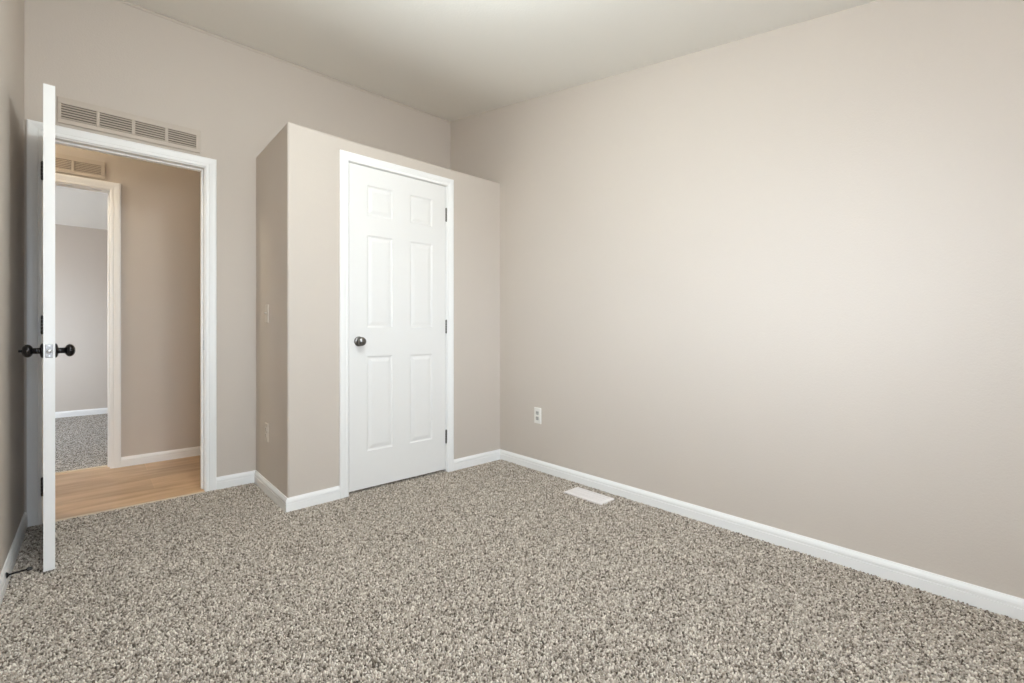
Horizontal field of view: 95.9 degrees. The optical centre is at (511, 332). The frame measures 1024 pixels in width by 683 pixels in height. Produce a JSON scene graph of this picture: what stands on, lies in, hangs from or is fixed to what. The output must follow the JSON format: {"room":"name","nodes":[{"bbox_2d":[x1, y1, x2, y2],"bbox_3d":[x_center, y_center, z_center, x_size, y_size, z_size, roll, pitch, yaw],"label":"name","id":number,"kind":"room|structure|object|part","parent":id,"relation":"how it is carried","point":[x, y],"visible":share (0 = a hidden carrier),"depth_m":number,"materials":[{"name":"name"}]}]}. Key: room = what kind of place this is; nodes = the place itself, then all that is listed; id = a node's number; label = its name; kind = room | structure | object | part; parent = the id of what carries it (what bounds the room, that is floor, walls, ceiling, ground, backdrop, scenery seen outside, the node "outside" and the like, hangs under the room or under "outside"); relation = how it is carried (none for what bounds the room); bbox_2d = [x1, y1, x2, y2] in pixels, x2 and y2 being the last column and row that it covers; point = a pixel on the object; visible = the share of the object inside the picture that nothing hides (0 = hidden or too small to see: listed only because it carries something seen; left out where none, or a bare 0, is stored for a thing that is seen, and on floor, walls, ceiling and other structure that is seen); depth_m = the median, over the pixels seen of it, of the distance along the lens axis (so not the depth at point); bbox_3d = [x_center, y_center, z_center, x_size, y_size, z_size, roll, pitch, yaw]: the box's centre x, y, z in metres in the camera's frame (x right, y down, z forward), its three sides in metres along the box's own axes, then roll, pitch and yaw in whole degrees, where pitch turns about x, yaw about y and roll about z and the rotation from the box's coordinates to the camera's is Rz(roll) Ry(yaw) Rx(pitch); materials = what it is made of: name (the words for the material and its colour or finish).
{"room":"empty bedroom","nodes":[
{"label":"empty bedroom","id":0,"kind":"room"},
{"bbox_2d":[0,0,23,573],"bbox_3d":[-0.959,-0.477,0.591,0.112,3.060,4.705,0,0,-42],"label":"wall","id":1,"kind":"structure","parent":0,"point":[11,11],"depth_m":1.97,"materials":[{"name":"paint"}]},
{"bbox_2d":[0,512,27,606],"bbox_3d":[-0.958,0.964,0.673,0.013,0.082,4.586,0,0,-42],"label":"baseboard","id":2,"kind":"structure","parent":1,"relation":"attached to","point":[10,561],"depth_m":1.95,"materials":[{"name":"white paint"}]},
{"bbox_2d":[6,566,32,577],"bbox_3d":[-1.934,0.941,1.813,0.022,0.022,0.072,0,0,36],"label":"door stop","id":3,"kind":"object","parent":2,"relation":"attached to","point":[31,567],"visible":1,"depth_m":1.81,"materials":[{"name":"brown metal"}]},
{"bbox_3d":[-1.936,0.941,1.810,0.007,0.007,0.050,0,0,36],"label":"rod","id":4,"kind":"part","parent":3,"relation":"part of","materials":[{"name":"brown metal"}]},
{"bbox_2d":[55,224,107,411],"bbox_3d":[-5.339,-0.477,5.346,4.100,3.060,0.100,0,0,-42],"label":"wall","id":5,"kind":"structure","parent":0,"point":[81,253],"depth_m":5.48,"materials":[{"name":"paint"}]},
{"bbox_2d":[55,408,107,417],"bbox_3d":[-5.301,0.964,5.304,4.100,0.082,0.013,0,0,-42],"label":"baseboard","id":6,"kind":"structure","parent":5,"relation":"attached to","point":[73,413],"depth_m":5.47,"materials":[{"name":"white paint"}]},
{"bbox_2d":[55,186,107,229],"bbox_3d":[-4.318,-1.552,4.224,4.100,0.610,2.934,0,0,-42],"label":"ceiling","id":7,"kind":"structure","parent":0,"point":[73,207],"depth_m":5.05,"materials":[{"name":"white paint"}]},
{"bbox_2d":[55,144,199,456],"bbox_3d":[-3.297,-0.477,3.102,4.100,3.060,0.100,0,0,-42],"label":"wall","id":8,"kind":"structure","parent":0,"point":[160,204],"depth_m":3.55,"materials":[{"name":"paint"}]},
{"bbox_2d":[55,153,104,179],"bbox_3d":[-3.182,-1.167,3.131,0.633,0.128,0.010,0,0,-42],"label":"air vent","id":9,"kind":"object","parent":8,"relation":"in","point":[68,164],"visible":0.53,"depth_m":3.25,"materials":[{"name":"beige metal"}]},
{"bbox_2d":[55,173,120,468],"bbox_3d":[-3.228,-0.043,3.154,0.846,2.096,0.118,0,0,-42],"label":"door frame","id":10,"kind":"structure","parent":8,"relation":"attached to","point":[112,189],"depth_m":3.38,"materials":[{"name":"white paint"}]},
{"bbox_2d":[121,446,199,466],"bbox_3d":[-2.312,0.964,3.921,1.541,0.082,0.013,0,0,-42],"label":"baseboard","id":11,"kind":"structure","parent":8,"relation":"attached to","point":[192,451],"depth_m":3.55,"materials":[{"name":"white paint"}]},
{"bbox_2d":[55,413,203,520],"bbox_3d":[-3.936,1.023,3.804,4.100,0.060,4.109,0,0,-42],"label":"floor","id":12,"kind":"structure","parent":0,"point":[88,491],"depth_m":3.20,"materials":[{"name":"brown wood"}]},
{"bbox_2d":[55,465,107,473],"bbox_3d":[-3.256,0.991,3.185,0.722,0.010,0.025,0,0,-42],"label":"threshold","id":13,"kind":"object","parent":12,"relation":"on","point":[103,465],"visible":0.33,"depth_m":3.32,"materials":[{"name":"beige wood"}]},
{"bbox_2d":[55,491,204,521],"bbox_3d":[-2.171,0.992,2.636,0.708,0.007,0.016,0,0,-42],"label":"threshold","id":14,"kind":"object","parent":12,"relation":"on","point":[202,491],"visible":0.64,"depth_m":2.62,"materials":[{"name":"beige wood"}]},
{"bbox_2d":[24,0,450,512],"bbox_3d":[-1.579,-0.477,3.282,2.883,3.060,0.110,0,0,-42],"label":"wall","id":15,"kind":"structure","parent":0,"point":[111,54],"depth_m":2.96,"materials":[{"name":"paint"}]},
{"bbox_2d":[27,119,216,526],"bbox_3d":[-2.219,-0.043,2.689,0.832,2.096,0.128,0,0,-42],"label":"door frame","id":16,"kind":"structure","parent":15,"relation":"attached to","point":[207,167],"depth_m":2.57,"materials":[{"name":"white paint"}]},
{"bbox_2d":[18,83,75,571],"bbox_3d":[-2.169,-0.018,2.155,0.729,2.010,0.171,0,0,45],"label":"door","id":17,"kind":"structure","parent":16,"relation":"attached to","point":[49,350],"depth_m":1.91,"materials":[{"name":"white paint"}]},
{"bbox_3d":[-1.996,0.079,1.915,0.054,0.054,0.055,0,0,45],"label":"knob","id":18,"kind":"part","parent":17,"relation":"part of","materials":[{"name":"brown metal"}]},
{"bbox_3d":[-1.915,0.079,1.910,0.002,0.055,0.022,0,0,45],"label":"latch plate","id":19,"kind":"part","parent":17,"relation":"part of","materials":[{"name":"grey metal"}]},
{"bbox_3d":[-1.921,0.079,1.992,0.054,0.054,0.055,0,0,45],"label":"knob","id":20,"kind":"part","parent":17,"relation":"part of","materials":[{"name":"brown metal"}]},
{"bbox_2d":[58,96,199,152],"bbox_3d":[-2.174,-1.181,2.660,0.633,0.140,0.010,0,0,-42],"label":"vent grille","id":21,"kind":"object","parent":15,"relation":"attached to","point":[72,112],"visible":1,"depth_m":2.63,"materials":[{"name":"beige metal"}]},
{"bbox_2d":[217,470,254,489],"bbox_3d":[-1.791,0.964,3.006,0.228,0.082,0.013,0,0,-42],"label":"baseboard","id":22,"kind":"structure","parent":15,"relation":"attached to","point":[227,481],"depth_m":3.00,"materials":[{"name":"white paint"}]},
{"bbox_2d":[256,122,499,497],"bbox_3d":[-0.899,-0.067,3.357,1.577,2.219,0.695,0,0,-42],"label":"wall","id":23,"kind":"structure","parent":0,"point":[297,172],"depth_m":2.75,"materials":[{"name":"paint"}]},
{"bbox_2d":[264,304,268,322],"bbox_3d":[-1.533,-0.114,2.875,0.017,0.114,0.069,0,0,-42],"label":"light switch","id":24,"kind":"object","parent":23,"relation":"attached to","point":[266,312],"visible":1,"depth_m":2.86,"materials":[{"name":"beige plastic"}]},
{"bbox_2d":[265,422,268,441],"bbox_3d":[-1.534,0.626,2.883,0.009,0.114,0.069,0,0,-42],"label":"wall outlet","id":25,"kind":"object","parent":23,"relation":"attached to","point":[266,424],"visible":1,"depth_m":2.87,"materials":[{"name":"beige plastic"}]},
{"bbox_2d":[254,470,286,512],"bbox_3d":[-1.480,0.964,2.819,0.013,0.082,0.709,0,0,-42],"label":"baseboard","id":26,"kind":"structure","parent":23,"relation":"attached to","point":[278,497],"depth_m":2.78,"materials":[{"name":"white paint"}]},
{"bbox_2d":[286,486,339,512],"bbox_3d":[-1.144,0.964,2.663,0.309,0.082,0.013,0,0,-45],"label":"baseboard","id":27,"kind":"structure","parent":23,"relation":"attached to","point":[310,499],"depth_m":2.65,"materials":[{"name":"white paint"}]},
{"bbox_2d":[339,149,453,498],"bbox_3d":[-0.759,-0.046,3.088,0.828,2.102,0.106,0,0,-42],"label":"door frame","id":28,"kind":"structure","parent":23,"relation":"attached to","point":[345,157],"depth_m":2.80,"materials":[{"name":"white paint"}]},
{"bbox_2d":[349,163,446,491],"bbox_3d":[-0.724,-0.029,3.053,0.715,2.016,0.099,0,0,-42],"label":"door","id":29,"kind":"structure","parent":23,"relation":"in","point":[398,322],"depth_m":3.03,"materials":[{"name":"white paint"}]},
{"bbox_3d":[-0.926,0.058,2.838,0.054,0.054,0.055,0,0,-42],"label":"knob","id":30,"kind":"part","parent":29,"relation":"part of","materials":[{"name":"grey metal"}]},
{"bbox_2d":[454,449,499,470],"bbox_3d":[-0.257,0.964,3.487,0.452,0.082,0.013,0,0,-42],"label":"baseboard","id":31,"kind":"structure","parent":23,"relation":"attached to","point":[464,462],"depth_m":3.47,"materials":[{"name":"white paint"}]},
{"bbox_2d":[124,0,877,120],"bbox_3d":[0.053,-1.530,1.512,2.851,0.918,4.705,0,0,-42],"label":"ceiling","id":32,"kind":"structure","parent":0,"point":[450,60],"depth_m":2.60,"materials":[{"name":"white paint"}]},
{"bbox_2d":[0,460,1023,682],"bbox_3d":[0.013,1.027,1.557,2.691,0.052,4.625,0,0,-42],"label":"floor","id":33,"kind":"structure","parent":0,"point":[490,572],"depth_m":1.71,"materials":[{"name":"carpet"}]},
{"bbox_2d":[564,487,613,504],"bbox_3d":[0.465,0.994,2.803,0.132,0.014,0.282,0,0,-42],"label":"floor vent","id":34,"kind":"object","parent":33,"relation":"in","point":[593,497],"visible":1,"depth_m":2.79,"materials":[{"name":"white metal"}]},
{"bbox_2d":[451,0,1023,598],"bbox_3d":[1.033,-0.477,2.479,0.100,3.060,4.815,0,0,-42],"label":"wall","id":35,"kind":"structure","parent":0,"point":[774,278],"depth_m":2.12,"materials":[{"name":"paint"}]},
{"bbox_2d":[534,407,540,423],"bbox_3d":[0.184,0.603,3.332,0.009,0.114,0.069,0,0,-42],"label":"wall outlet","id":36,"kind":"object","parent":35,"relation":"attached to","point":[537,411],"visible":1,"depth_m":3.33,"materials":[{"name":"white plastic"}]},
{"bbox_2d":[500,449,1023,621],"bbox_3d":[1.216,0.964,2.194,0.013,0.082,3.908,0,0,-42],"label":"baseboard","id":37,"kind":"structure","parent":35,"relation":"attached to","point":[1011,606],"depth_m":2.06,"materials":[{"name":"white paint"}]}
]}

